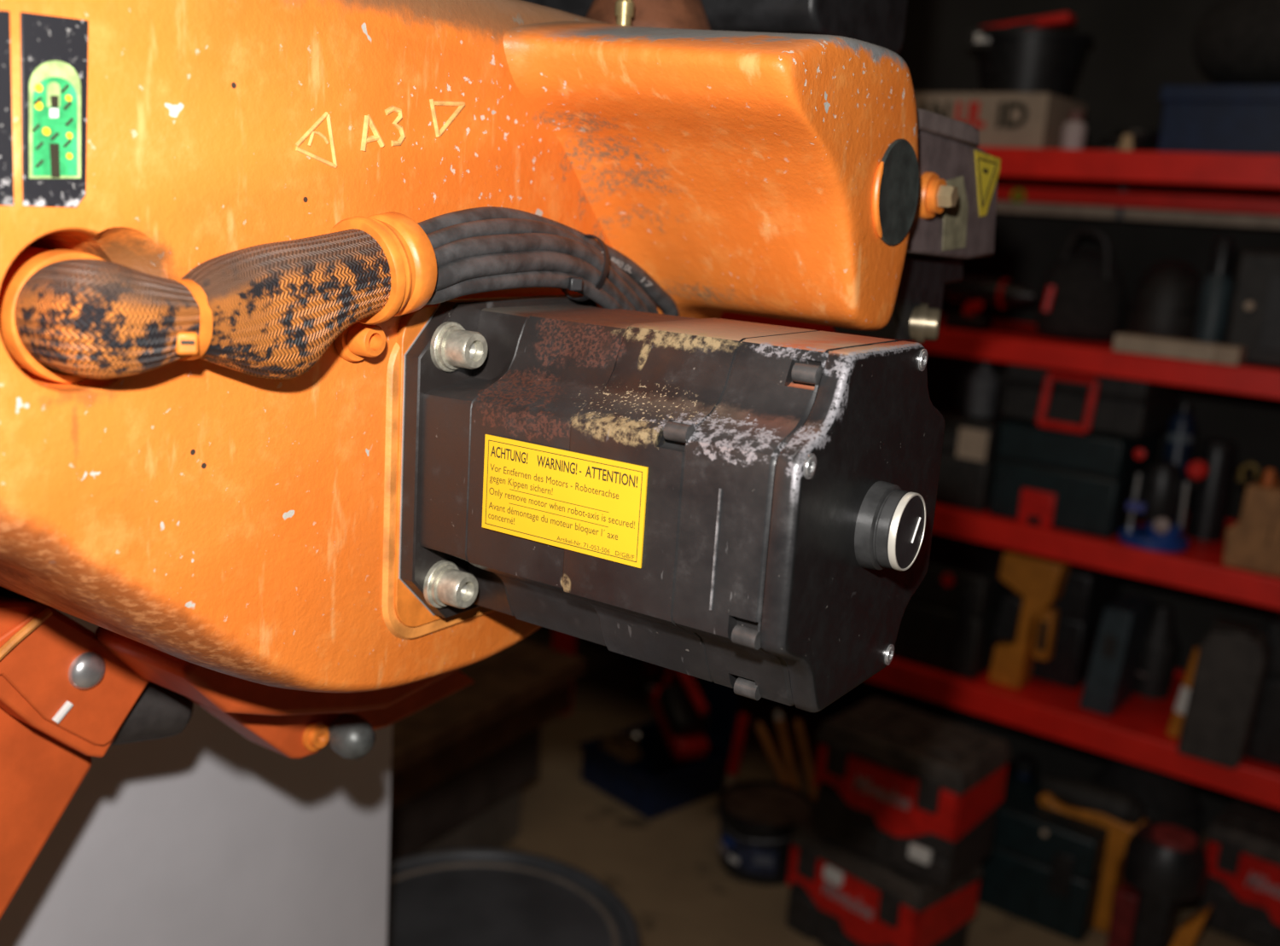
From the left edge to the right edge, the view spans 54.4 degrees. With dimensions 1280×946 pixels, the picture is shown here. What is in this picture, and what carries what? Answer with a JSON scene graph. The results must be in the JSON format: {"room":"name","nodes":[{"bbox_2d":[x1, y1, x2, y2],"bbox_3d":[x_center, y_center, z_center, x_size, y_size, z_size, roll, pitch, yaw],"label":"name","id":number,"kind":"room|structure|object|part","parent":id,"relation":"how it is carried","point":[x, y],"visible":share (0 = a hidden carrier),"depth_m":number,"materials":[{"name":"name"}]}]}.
{"room":"workshop","nodes":[
{"label":"workshop","id":0,"kind":"room"},
{"bbox_2d":[500,628,1252,945],"bbox_3d":[-0.472,1.209,1.417,6.200,0.100,5.220,12,15,33],"label":"floor","id":1,"kind":"structure","parent":0,"point":[667,870],"depth_m":2.92,"materials":[{"name":"concrete"}]},
{"bbox_2d":[0,587,193,919],"bbox_3d":[-0.770,0.684,0.489,0.166,1.281,1.326,12,15,33],"label":"robot linkage","id":2,"kind":"object","parent":1,"relation":"on","point":[66,699],"visible":0.7,"depth_m":0.82,"materials":[{"name":"orange paint"}]},
{"bbox_3d":[-0.383,0.132,0.801,0.030,0.123,0.136,12,15,33],"label":"stop plate","id":3,"kind":"part","parent":2,"relation":"part of","materials":[{"name":"orange paint"}]},
{"bbox_3d":[-0.369,0.134,0.790,0.003,0.105,0.133,12,15,33],"label":"plate","id":4,"kind":"part","parent":2,"relation":"part of","materials":[{"name":"orange paint"}]},
{"bbox_2d":[0,0,919,759],"bbox_3d":[-0.147,-0.107,0.822,0.524,0.678,0.934,12,15,33],"label":"robot","id":5,"kind":"object","parent":2,"relation":"on","point":[229,537],"visible":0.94,"depth_m":0.68,"materials":[{"name":"orange paint"}]},
{"bbox_3d":[-0.263,-0.146,0.496,0.001,0.076,0.027,12,15,33],"label":"name plate","id":6,"kind":"part","parent":5,"relation":"part of","materials":[{"name":"metal"}]},
{"bbox_3d":[-0.245,-0.151,0.522,0.001,0.078,0.032,12,15,33],"label":"name plate","id":7,"kind":"part","parent":5,"relation":"part of","materials":[{"name":"green plastic"}]},
{"bbox_3d":[-0.236,0.159,0.960,0.050,0.089,0.276,12,15,33],"label":"bracket plate","id":8,"kind":"part","parent":5,"relation":"part of","materials":[{"name":"orange paint"}]},
{"bbox_2d":[0,206,679,383],"bbox_3d":[-0.108,-0.083,0.721,0.125,0.142,0.503,15,17,43],"label":"harness","id":9,"kind":"object","parent":5,"relation":"attached to","point":[268,311],"visible":0.89,"depth_m":0.59,"materials":[{"name":"fabric"}]},
{"bbox_3d":[-0.214,0.196,0.925,0.034,0.032,0.031,12,15,33],"label":"bracket knob","id":10,"kind":"part","parent":5,"relation":"part of","materials":[{"name":"grey metal"}]},
{"bbox_2d":[333,321,385,361],"bbox_3d":[-0.150,-0.072,0.676,0.018,0.026,0.026,12,15,33],"label":"bolt","id":11,"kind":"object","parent":5,"relation":"in","point":[360,342],"depth_m":0.67,"materials":[{"name":"orange metal"}]},
{"bbox_3d":[-0.087,-0.013,0.805,0.005,0.195,0.196,12,15,33],"label":"motor seat","id":12,"kind":"part","parent":5,"relation":"part of","materials":[{"name":"orange plastic"}]},
{"bbox_2d":[398,294,944,712],"bbox_3d":[0.028,0.008,0.729,0.279,0.194,0.197,12,15,33],"label":"motor","id":13,"kind":"object","parent":5,"relation":"attached to","point":[747,508],"visible":1,"depth_m":0.66,"materials":[{"name":"black paint"}]},
{"bbox_2d":[459,583,467,598],"bbox_3d":[-0.107,0.070,0.744,0.001,0.010,0.012,12,15,33],"label":"socket","id":14,"kind":"object","parent":13,"relation":"attached to","point":[463,587],"depth_m":0.75,"materials":[{"name":"metal"}]},
{"bbox_2d":[469,342,476,358],"bbox_3d":[-0.098,-0.070,0.713,0.001,0.010,0.012,12,15,33],"label":"socket","id":15,"kind":"object","parent":13,"relation":"attached to","point":[472,345],"depth_m":0.72,"materials":[{"name":"metal"}]},
{"bbox_2d":[832,108,1000,343],"bbox_3d":[0.169,-0.181,0.931,0.142,0.170,0.307,12,15,33],"label":"motor","id":16,"kind":"object","parent":5,"relation":"attached to","point":[955,217],"visible":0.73,"depth_m":0.95,"materials":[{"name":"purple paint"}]},
{"bbox_2d":[916,171,958,219],"bbox_3d":[0.211,-0.196,0.882,0.024,0.033,0.033,12,15,33],"label":"bolt","id":17,"kind":"object","parent":16,"relation":"in","point":[934,194],"depth_m":0.87,"materials":[{"name":"metal"}]},
{"bbox_3d":[0.146,-0.250,0.889,0.120,0.021,0.233,12,15,33],"label":"lid","id":18,"kind":"part","parent":16,"relation":"part of","materials":[{"name":"grey metal"}]},
{"bbox_2d":[0,608,392,945],"bbox_3d":[-0.790,0.583,1.252,0.527,1.150,1.000,12,15,33],"label":"pedestal","id":19,"kind":"object","parent":1,"relation":"on","point":[206,834],"visible":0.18,"depth_m":1.27,"materials":[{"name":"grey plastic"}]},
{"bbox_2d":[389,640,585,861],"bbox_3d":[-0.688,0.684,2.514,0.545,0.429,1.280,11,14,29],"label":"wooden pallet","id":20,"kind":"object","parent":1,"relation":"on","point":[462,763],"visible":0.32,"depth_m":2.64,"materials":[{"name":"brown wood"}]},
{"bbox_3d":[-0.722,0.680,2.498,0.500,0.126,1.100,11,14,29],"label":"drawer","id":21,"kind":"part","parent":20,"relation":"part of","materials":[{"name":"brown wood"}]},
{"bbox_3d":[-0.749,0.814,2.538,0.460,0.156,1.080,11,14,29],"label":"panel","id":22,"kind":"part","parent":20,"relation":"part of","materials":[{"name":"brown wood"}]},
{"bbox_2d":[387,848,640,945],"bbox_3d":[-0.271,0.878,1.993,0.527,0.325,0.527,12,15,33],"label":"drum","id":23,"kind":"object","parent":1,"relation":"on","point":[462,897],"visible":0.7,"depth_m":2.06,"materials":[{"name":"metal"}]},
{"bbox_2d":[578,719,731,820],"bbox_3d":[0.043,0.739,3.188,0.314,0.127,0.279,-7,17,-42],"label":"crate","id":24,"kind":"object","parent":1,"relation":"on","point":[637,786],"depth_m":3.12,"materials":[{"name":"plastic"}]},
{"bbox_3d":[-0.052,0.700,3.171,0.116,0.057,0.116,1,13,-10],"label":"brown hose coil","id":25,"kind":"part","parent":24,"relation":"part of","materials":[{"name":"brown rubber"}]},
{"bbox_2d":[646,669,710,776],"bbox_3d":[0.099,0.629,3.127,0.114,0.330,0.223,-2,14,-26],"label":"power tool","id":26,"kind":"object","parent":24,"relation":"on","point":[680,710],"visible":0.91,"depth_m":3.09,"materials":[{"name":"plastic"}]},
{"bbox_3d":[0.110,0.591,3.116,0.100,0.108,0.130,-2,14,-26],"label":"black motor","id":27,"kind":"part","parent":26,"relation":"part of","materials":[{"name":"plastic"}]},
{"bbox_3d":[0.112,0.527,3.108,0.028,0.122,0.223,-2,14,-26],"label":"tool handle","id":28,"kind":"part","parent":26,"relation":"part of","materials":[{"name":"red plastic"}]},
{"bbox_2d":[723,713,749,789],"bbox_3d":[0.233,0.716,3.074,0.029,0.244,0.083,12,15,33],"label":"tool handle","id":29,"kind":"object","parent":1,"relation":"on","point":[742,719],"visible":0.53,"depth_m":3.06,"materials":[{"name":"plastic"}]},
{"bbox_2d":[716,780,815,885],"bbox_3d":[0.284,0.820,2.833,0.228,0.150,0.231,13,15,36],"label":"bucket","id":30,"kind":"object","parent":1,"relation":"on","point":[758,819],"visible":0.84,"depth_m":2.77,"materials":[{"name":"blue plastic"}]},
{"bbox_2d":[718,841,727,855],"bbox_3d":[0.186,0.845,2.803,0.004,0.017,0.034,-1,13,-21],"label":"print","id":31,"kind":"object","parent":30,"relation":"attached to","point":[722,845],"depth_m":2.80},
{"bbox_2d":[723,835,733,848],"bbox_3d":[0.197,0.824,2.778,0.004,0.015,0.030,-4,15,-32],"label":"print","id":32,"kind":"object","parent":30,"relation":"on","point":[728,840],"depth_m":2.78},
{"bbox_2d":[728,854,738,865],"bbox_3d":[0.209,0.860,2.769,0.004,0.013,0.026,-8,17,-44],"label":"print","id":33,"kind":"object","parent":30,"relation":"attached to","point":[733,858],"depth_m":2.77},
{"bbox_3d":[0.253,0.782,2.779,0.228,0.032,0.119,13,15,36],"label":"bail handle","id":34,"kind":"part","parent":30,"relation":"part of","materials":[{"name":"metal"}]},
{"bbox_2d":[753,855,772,866],"bbox_3d":[0.271,0.853,2.736,0.040,0.020,0.004,5,12,7],"label":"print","id":35,"kind":"object","parent":30,"relation":"attached to","point":[759,860],"depth_m":2.73},
{"bbox_2d":[755,721,791,785],"bbox_3d":[0.348,0.744,2.926,0.216,0.276,0.023,14,16,40],"label":"leaning stick","id":36,"kind":"object","parent":1,"relation":"on","point":[779,771],"visible":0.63,"depth_m":2.94,"materials":[{"name":"brown wood"}]},
{"bbox_2d":[773,710,800,790],"bbox_3d":[0.365,0.724,2.968,0.024,0.295,0.142,-9,17,-44],"label":"leaning stick","id":37,"kind":"object","parent":1,"relation":"on","point":[779,721],"visible":0.63,"depth_m":2.97,"materials":[{"name":"brown wood"}]},
{"bbox_2d":[794,719,818,802],"bbox_3d":[0.413,0.737,2.987,0.023,0.268,0.141,-7,16,-41],"label":"leaning stick","id":38,"kind":"object","parent":1,"relation":"on","point":[809,772],"visible":0.71,"depth_m":2.99,"materials":[{"name":"brown wood"}]},
{"bbox_2d":[785,817,983,945],"bbox_3d":[0.488,0.863,2.547,0.229,0.251,0.331,-7,17,-42],"label":"toolbox","id":39,"kind":"object","parent":1,"relation":"on","point":[840,895],"visible":0.71,"depth_m":2.46,"materials":[{"name":"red plastic"}]},
{"bbox_2d":[813,697,1011,890],"bbox_3d":[0.530,0.625,2.469,0.318,0.251,0.229,14,16,38],"label":"toolbox","id":40,"kind":"object","parent":39,"relation":"on","point":[918,794],"visible":1,"depth_m":2.39,"materials":[{"name":"black plastic"}]},
{"bbox_3d":[0.539,0.528,2.452,0.318,0.042,0.220,14,16,38],"label":"lid","id":41,"kind":"part","parent":40,"relation":"part of","materials":[{"name":"black plastic"}]},
{"bbox_2d":[551,146,1279,808],"bbox_3d":[1.020,-0.096,2.796,2.700,2.050,0.505,13,15,36],"label":"shelf rack","id":42,"kind":"object","parent":1,"relation":"on","point":[1136,733],"visible":0.26,"depth_m":2.59,"materials":[{"name":"red metal"}]},
{"bbox_2d":[893,536,1012,679],"bbox_3d":[0.738,0.315,2.964,0.252,0.242,0.272,13,15,36],"label":"case","id":43,"kind":"object","parent":42,"relation":"on","point":[948,624],"visible":0.71,"depth_m":2.85,"materials":[{"name":"grey plastic"}]},
{"bbox_3d":[0.747,0.241,2.953,0.252,0.093,0.260,13,15,36],"label":"case lid","id":44,"kind":"part","parent":43,"relation":"part of","materials":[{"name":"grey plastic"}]},
{"bbox_2d":[936,407,1010,511],"bbox_3d":[0.785,-0.038,2.899,0.155,0.201,0.264,13,15,36],"label":"case","id":45,"kind":"object","parent":42,"relation":"on","point":[968,456],"visible":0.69,"depth_m":2.78,"materials":[{"name":"plastic"}]},
{"bbox_3d":[0.790,-0.099,2.888,0.155,0.077,0.260,13,15,36],"label":"case lid","id":46,"kind":"part","parent":45,"relation":"part of","materials":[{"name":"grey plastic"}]},
{"bbox_2d":[964,359,999,418],"bbox_3d":[0.773,-0.193,2.808,0.067,0.126,0.067,13,15,36],"label":"bottle","id":47,"kind":"object","parent":45,"relation":"on","point":[983,382],"visible":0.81,"depth_m":2.79,"materials":[{"name":"black plastic"}]},
{"bbox_2d":[943,276,1036,331],"bbox_3d":[0.786,-0.381,2.805,0.207,0.122,0.070,13,15,36],"label":"cordless drill","id":48,"kind":"object","parent":42,"relation":"on","point":[975,293],"visible":0.95,"depth_m":2.79,"materials":[{"name":"black plastic"}]},
{"bbox_3d":[0.758,-0.379,2.828,0.051,0.053,0.044,13,15,36],"label":"handle","id":49,"kind":"part","parent":48,"relation":"part of","materials":[{"name":"red plastic"}]},
{"bbox_2d":[914,92,1087,149],"bbox_3d":[0.790,-0.774,2.775,0.317,0.119,0.241,13,15,36],"label":"carton","id":50,"kind":"object","parent":42,"relation":"on","point":[1031,120],"visible":0.6,"depth_m":2.65,"materials":[{"name":"cardboard"}]},
{"bbox_2d":[977,28,1093,98],"bbox_3d":[0.859,-0.896,2.751,0.256,0.129,0.256,13,15,36],"label":"bucket","id":51,"kind":"object","parent":50,"relation":"on","point":[1017,60],"visible":0.88,"depth_m":2.66,"materials":[{"name":"plastic"}]},
{"bbox_2d":[966,26,1010,52],"bbox_3d":[0.768,-0.948,2.719,0.090,0.045,0.062,13,15,36],"label":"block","id":52,"kind":"object","parent":51,"relation":"in","point":[975,43],"visible":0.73,"depth_m":2.71,"materials":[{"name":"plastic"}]},
{"bbox_2d":[979,11,1075,29],"bbox_3d":[0.842,-0.976,2.712,0.200,0.045,0.053,13,15,36],"label":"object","id":53,"kind":"object","parent":51,"relation":"on","point":[1064,19],"visible":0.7,"depth_m":2.67,"materials":[{"name":"plastic"}]},
{"bbox_2d":[988,550,1070,690],"bbox_3d":[0.868,0.333,2.789,0.137,0.306,0.080,13,15,36],"label":"tool","id":54,"kind":"object","parent":42,"relation":"on","point":[1026,625],"visible":0.94,"depth_m":2.76,"materials":[{"name":"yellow plastic"}]},
{"bbox_2d":[1031,606,1058,661],"bbox_3d":[0.900,0.356,2.763,0.038,0.116,0.040,13,15,36],"label":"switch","id":55,"kind":"object","parent":54,"relation":"attached to","point":[1044,619],"depth_m":2.75,"materials":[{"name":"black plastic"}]},
{"bbox_2d":[1059,110,1087,149],"bbox_3d":[0.896,-0.703,2.570,0.049,0.083,0.049,13,15,36],"label":"bottle","id":56,"kind":"object","parent":42,"relation":"on","point":[1073,131],"visible":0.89,"depth_m":2.55,"materials":[{"name":"white plastic"}]},
{"bbox_2d":[989,418,1160,538],"bbox_3d":[0.966,-0.004,2.770,0.269,0.212,0.296,13,15,36],"label":"tool case","id":57,"kind":"object","parent":42,"relation":"on","point":[1082,484],"visible":0.93,"depth_m":2.66,"materials":[{"name":"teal plastic"}]},
{"bbox_3d":[0.975,-0.069,2.762,0.269,0.082,0.280,13,15,36],"label":"case lid","id":58,"kind":"part","parent":57,"relation":"part of","materials":[{"name":"black plastic"}]},
{"bbox_2d":[1000,363,1180,438],"bbox_3d":[0.984,-0.171,2.723,0.302,0.133,0.284,13,15,36],"label":"tool case","id":59,"kind":"object","parent":57,"relation":"on","point":[1054,399],"visible":0.94,"depth_m":2.62,"materials":[{"name":"grey plastic"}]},
{"bbox_3d":[0.900,-0.149,2.622,0.122,0.123,0.019,13,15,36],"label":"square handle","id":60,"kind":"part","parent":59,"relation":"part of","materials":[{"name":"red plastic"}]},
{"bbox_3d":[0.994,-0.213,2.723,0.302,0.049,0.260,13,15,36],"label":"case lid","id":61,"kind":"part","parent":59,"relation":"part of","materials":[{"name":"grey plastic"}]},
{"bbox_2d":[1030,563,1121,689],"bbox_3d":[1.012,0.334,2.912,0.131,0.271,0.244,13,15,36],"label":"power tool","id":62,"kind":"object","parent":42,"relation":"on","point":[1087,591],"visible":0.55,"depth_m":2.81,"materials":[{"name":"plastic"}]},
{"bbox_3d":[1.019,0.252,2.896,0.131,0.104,0.240,13,15,36],"label":"case lid","id":63,"kind":"part","parent":62,"relation":"part of","materials":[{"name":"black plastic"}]},
{"bbox_2d":[1035,226,1124,340],"bbox_3d":[0.980,-0.420,2.751,0.184,0.245,0.170,8,13,19],"label":"tool bag","id":64,"kind":"object","parent":42,"relation":"on","point":[1081,295],"visible":1,"depth_m":2.69,"materials":[{"name":"fabric"}]},
{"bbox_3d":[0.965,-0.478,2.694,0.119,0.109,0.029,13,15,36],"label":"bag handle","id":65,"kind":"part","parent":64,"relation":"part of","materials":[{"name":"grey plastic"}]},
{"bbox_2d":[1078,593,1153,716],"bbox_3d":[1.042,0.394,2.722,0.084,0.238,0.162,13,15,36],"label":"box","id":66,"kind":"object","parent":42,"relation":"on","point":[1111,676],"visible":1,"depth_m":2.67,"materials":[{"name":"plastic"}]},
{"bbox_2d":[1086,128,1159,151],"bbox_3d":[1.032,-0.694,2.625,0.174,0.057,0.131,13,15,36],"label":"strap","id":67,"kind":"object","parent":42,"relation":"on","point":[1143,139],"visible":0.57,"depth_m":2.58,"materials":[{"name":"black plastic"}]},
{"bbox_2d":[1117,133,1134,151],"bbox_3d":[0.959,-0.651,2.450,0.026,0.031,0.030,13,15,36],"label":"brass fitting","id":68,"kind":"object","parent":42,"relation":"on","point":[1126,144],"visible":1,"depth_m":2.44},
{"bbox_2d":[995,181,1279,228],"bbox_3d":[1.118,-0.633,2.862,0.795,0.098,0.062,13,15,36],"label":"metal rail","id":69,"kind":"object","parent":42,"relation":"hanging from","point":[1139,214],"visible":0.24,"depth_m":2.82,"materials":[{"name":"metal"}]},
{"bbox_2d":[1011,188,1025,203],"bbox_3d":[0.895,-0.656,2.943,0.035,0.035,0.018,12,15,33],"label":"tape","id":70,"kind":"object","parent":69,"relation":"attached to","point":[1021,191],"visible":1,"depth_m":2.94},
{"bbox_2d":[996,186,1279,215],"bbox_3d":[1.003,-0.643,2.894,0.978,0.033,0.028,13,15,36],"label":"shelf","id":71,"kind":"object","parent":69,"relation":"on","point":[1170,201],"visible":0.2,"depth_m":2.78,"materials":[{"name":"red metal"}]},
{"bbox_2d":[1133,603,1179,699],"bbox_3d":[1.161,0.399,2.808,0.096,0.208,0.106,13,15,36],"label":"bottle","id":72,"kind":"object","parent":42,"relation":"on","point":[1156,668],"visible":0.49,"depth_m":2.78,"materials":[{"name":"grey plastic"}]},
{"bbox_2d":[1117,448,1209,552],"bbox_3d":[1.083,0.053,2.570,0.156,0.194,0.137,13,15,36],"label":"router","id":73,"kind":"object","parent":42,"relation":"on","point":[1161,483],"visible":1,"depth_m":2.54,"materials":[{"name":"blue plastic"}]},
{"bbox_3d":[1.035,0.061,2.608,0.014,0.125,0.012,13,15,36],"label":"guide rod","id":74,"kind":"part","parent":73,"relation":"part of","materials":[{"name":"metal"}]},
{"bbox_3d":[1.034,-0.040,2.573,0.022,0.022,0.016,13,15,36],"label":"red knob","id":75,"kind":"part","parent":73,"relation":"part of","materials":[{"name":"plastic"}]},
{"bbox_3d":[1.070,0.136,2.594,0.137,0.020,0.137,13,15,36],"label":"plate","id":76,"kind":"part","parent":73,"relation":"part of","materials":[{"name":"blue plastic"}]},
{"bbox_3d":[1.076,0.036,2.572,0.079,0.124,0.079,13,15,36],"label":"motor","id":77,"kind":"part","parent":73,"relation":"part of","materials":[{"name":"black plastic"}]},
{"bbox_3d":[1.059,0.106,2.526,0.032,0.032,0.024,13,15,36],"label":"clamp knob","id":78,"kind":"part","parent":73,"relation":"part of","materials":[{"name":"beige plastic"}]},
{"bbox_3d":[1.113,0.079,2.551,0.014,0.125,0.012,13,15,36],"label":"guide rod","id":79,"kind":"part","parent":73,"relation":"part of","materials":[{"name":"metal"}]},
{"bbox_3d":[1.128,0.010,2.525,0.017,0.044,0.026,-4,14,-31],"label":"lever","id":80,"kind":"part","parent":73,"relation":"part of","materials":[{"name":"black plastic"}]},
{"bbox_3d":[1.122,-0.006,2.503,0.038,0.037,0.028,13,15,36],"label":"red knob","id":81,"kind":"part","parent":73,"relation":"part of","materials":[{"name":"plastic"}]},
{"bbox_2d":[1127,260,1202,340],"bbox_3d":[1.124,-0.358,2.648,0.163,0.187,0.167,13,15,36],"label":"case","id":82,"kind":"object","parent":42,"relation":"on","point":[1164,304],"visible":0.7,"depth_m":2.59,"materials":[{"name":"grey plastic"}]},
{"bbox_2d":[1162,401,1196,524],"bbox_3d":[1.137,-0.006,2.645,0.055,0.291,0.055,13,15,36],"label":"screwdriver","id":83,"kind":"object","parent":42,"relation":"on","point":[1182,425],"visible":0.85,"depth_m":2.61,"materials":[{"name":"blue plastic"}]},
{"bbox_2d":[1112,332,1246,366],"bbox_3d":[1.060,-0.244,2.451,0.236,0.034,0.055,13,15,36],"label":"bar","id":84,"kind":"object","parent":42,"relation":"on","point":[1129,343],"visible":1,"depth_m":2.42,"materials":[{"name":"beige wood"}]},
{"bbox_2d":[1166,647,1199,738],"bbox_3d":[1.128,0.453,2.564,0.055,0.196,0.030,13,15,36],"label":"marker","id":85,"kind":"object","parent":42,"relation":"on","point":[1174,728],"visible":0.61,"depth_m":2.56,"materials":[{"name":"orange plastic"}]},
{"bbox_2d":[1185,438,1236,541],"bbox_3d":[1.226,0.036,2.669,0.074,0.211,0.074,13,15,36],"label":"canister","id":86,"kind":"object","parent":42,"relation":"on","point":[1208,506],"visible":1,"depth_m":2.64,"materials":[{"name":"plastic"}]},
{"bbox_3d":[1.232,-0.060,2.648,0.066,0.015,0.066,13,15,36],"label":"lid","id":87,"kind":"part","parent":86,"relation":"part of","materials":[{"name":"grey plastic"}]},
{"bbox_2d":[1192,235,1235,344],"bbox_3d":[1.155,-0.352,2.498,0.060,0.244,0.060,13,15,36],"label":"bottle","id":88,"kind":"object","parent":42,"relation":"on","point":[1215,297],"visible":0.71,"depth_m":2.48,"materials":[{"name":"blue plastic"}]},
{"bbox_2d":[1157,84,1279,155],"bbox_3d":[1.255,-0.685,2.474,0.351,0.133,0.328,13,15,36],"label":"crate","id":89,"kind":"object","parent":42,"relation":"on","point":[1213,119],"visible":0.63,"depth_m":2.38,"materials":[{"name":"plastic"}]},
{"bbox_2d":[1192,0,1279,84],"bbox_3d":[1.288,-0.873,2.424,0.387,0.244,0.214,13,15,36],"label":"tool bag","id":90,"kind":"object","parent":89,"relation":"on","point":[1235,42],"visible":0.86,"depth_m":2.42,"materials":[{"name":"fabric"}]},
{"bbox_2d":[1176,616,1273,768],"bbox_3d":[1.160,0.433,2.464,0.129,0.278,0.078,13,15,36],"label":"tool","id":91,"kind":"object","parent":42,"relation":"on","point":[1233,661],"visible":1,"depth_m":2.43,"materials":[{"name":"plastic"}]},
{"bbox_2d":[1221,476,1279,577],"bbox_3d":[1.266,0.106,2.442,0.180,0.168,0.161,13,15,36],"label":"cardboard box","id":92,"kind":"object","parent":42,"relation":"on","point":[1252,544],"visible":0.92,"depth_m":2.40,"materials":[{"name":"brown cardboard"}]},
{"bbox_2d":[1235,462,1260,482],"bbox_3d":[1.188,-0.002,2.428,0.040,0.039,0.020,12,15,33],"label":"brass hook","id":93,"kind":"object","parent":92,"relation":"on","point":[1243,468],"visible":1,"depth_m":2.43,"materials":[{"name":"gold metal"}]},
{"bbox_2d":[1261,468,1275,486],"bbox_3d":[1.217,0.008,2.407,0.024,0.032,0.024,12,15,33],"label":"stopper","id":94,"kind":"object","parent":92,"relation":"on","point":[1269,476],"visible":1,"depth_m":2.40,"materials":[{"name":"plastic"}]},
{"bbox_2d":[1224,249,1279,368],"bbox_3d":[1.258,-0.321,2.441,0.162,0.221,0.152,13,15,36],"label":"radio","id":95,"kind":"object","parent":42,"relation":"on","point":[1253,321],"visible":0.91,"depth_m":2.41,"materials":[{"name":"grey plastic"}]},
{"bbox_3d":[1.181,-0.324,2.411,0.018,0.018,0.012,13,15,36],"label":"knob","id":96,"kind":"part","parent":95,"relation":"part of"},
{"bbox_2d":[1258,274,1279,352],"bbox_3d":[1.238,-0.302,2.376,0.084,0.143,0.003,13,15,36],"label":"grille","id":97,"kind":"object","parent":95,"relation":"attached to","point":[1270,335],"depth_m":2.39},
{"bbox_2d":[1245,610,1279,767],"bbox_3d":[1.344,0.426,2.529,0.128,0.296,0.244,13,15,36],"label":"case","id":98,"kind":"object","parent":42,"relation":"on","point":[1265,745],"visible":0.77,"depth_m":2.46,"materials":[{"name":"plastic"}]},
{"bbox_3d":[1.351,0.337,2.511,0.128,0.114,0.240,13,15,36],"label":"case lid","id":99,"kind":"part","parent":98,"relation":"part of","materials":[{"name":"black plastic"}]},
{"bbox_2d":[1013,753,1036,779],"bbox_3d":[0.872,0.786,2.869,0.074,0.278,0.074,13,15,36],"label":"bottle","id":100,"kind":"object","parent":1,"relation":"on","point":[1025,765],"visible":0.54,"depth_m":2.83,"materials":[{"name":"plastic"}]},
{"bbox_2d":[977,773,1108,942],"bbox_3d":[0.884,0.838,2.735,0.268,0.235,0.210,13,15,36],"label":"case","id":101,"kind":"object","parent":1,"relation":"on","point":[1043,868],"visible":0.75,"depth_m":2.65,"materials":[{"name":"black plastic"}]},
{"bbox_3d":[0.891,0.767,2.724,0.268,0.090,0.200,13,15,36],"label":"case lid","id":102,"kind":"part","parent":101,"relation":"part of","materials":[{"name":"plastic"}]},
{"bbox_2d":[1038,775,1148,933],"bbox_3d":[0.970,0.817,2.692,0.228,0.306,0.084,13,15,36],"label":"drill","id":103,"kind":"object","parent":1,"relation":"on","point":[1121,813],"visible":0.54,"depth_m":2.64,"materials":[{"name":"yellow plastic"}]},
{"bbox_3d":[0.972,0.703,2.676,0.209,0.075,0.076,13,15,36],"label":"black motor","id":104,"kind":"part","parent":103,"relation":"part of","materials":[{"name":"grey plastic"}]},
{"bbox_2d":[1091,757,1201,883],"bbox_3d":[1.135,0.789,2.820,0.236,0.323,0.236,2,12,-10],"label":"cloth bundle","id":105,"kind":"object","parent":1,"relation":"on","point":[1166,799],"visible":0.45,"depth_m":2.73,"materials":[{"name":"fabric"}]},
{"bbox_3d":[1.139,0.720,2.804,0.233,0.012,0.233,13,15,36],"label":"tie cord","id":106,"kind":"part","parent":105,"relation":"part of","materials":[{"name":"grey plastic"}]},
{"bbox_2d":[1106,822,1212,945],"bbox_3d":[1.031,0.860,2.452,0.175,0.332,0.147,13,15,36],"label":"tool","id":107,"kind":"object","parent":1,"relation":"on","point":[1165,865],"visible":1,"depth_m":2.41,"materials":[{"name":"plastic"}]},
{"bbox_3d":[1.022,0.915,2.474,0.064,0.215,0.090,13,15,36],"label":"handle","id":108,"kind":"part","parent":107,"relation":"part of","materials":[{"name":"black plastic"}]},
{"bbox_2d":[1198,796,1279,945],"bbox_3d":[1.392,0.878,2.663,0.318,0.251,0.229,14,16,39],"label":"toolbox","id":109,"kind":"object","parent":1,"relation":"on","point":[1242,885],"visible":0.9,"depth_m":2.64,"materials":[{"name":"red plastic"}]},
{"bbox_3d":[1.401,0.781,2.645,0.318,0.042,0.220,14,16,39],"label":"lid","id":110,"kind":"part","parent":109,"relation":"part of","materials":[{"name":"black plastic"}]},
{"bbox_2d":[539,0,1279,832],"bbox_3d":[1.055,-0.517,3.207,6.000,2.700,0.100,12,15,33],"label":"wall","id":111,"kind":"structure","parent":0,"point":[1139,47],"depth_m":3.06,"materials":[{"name":"grey paint"}]}
]}

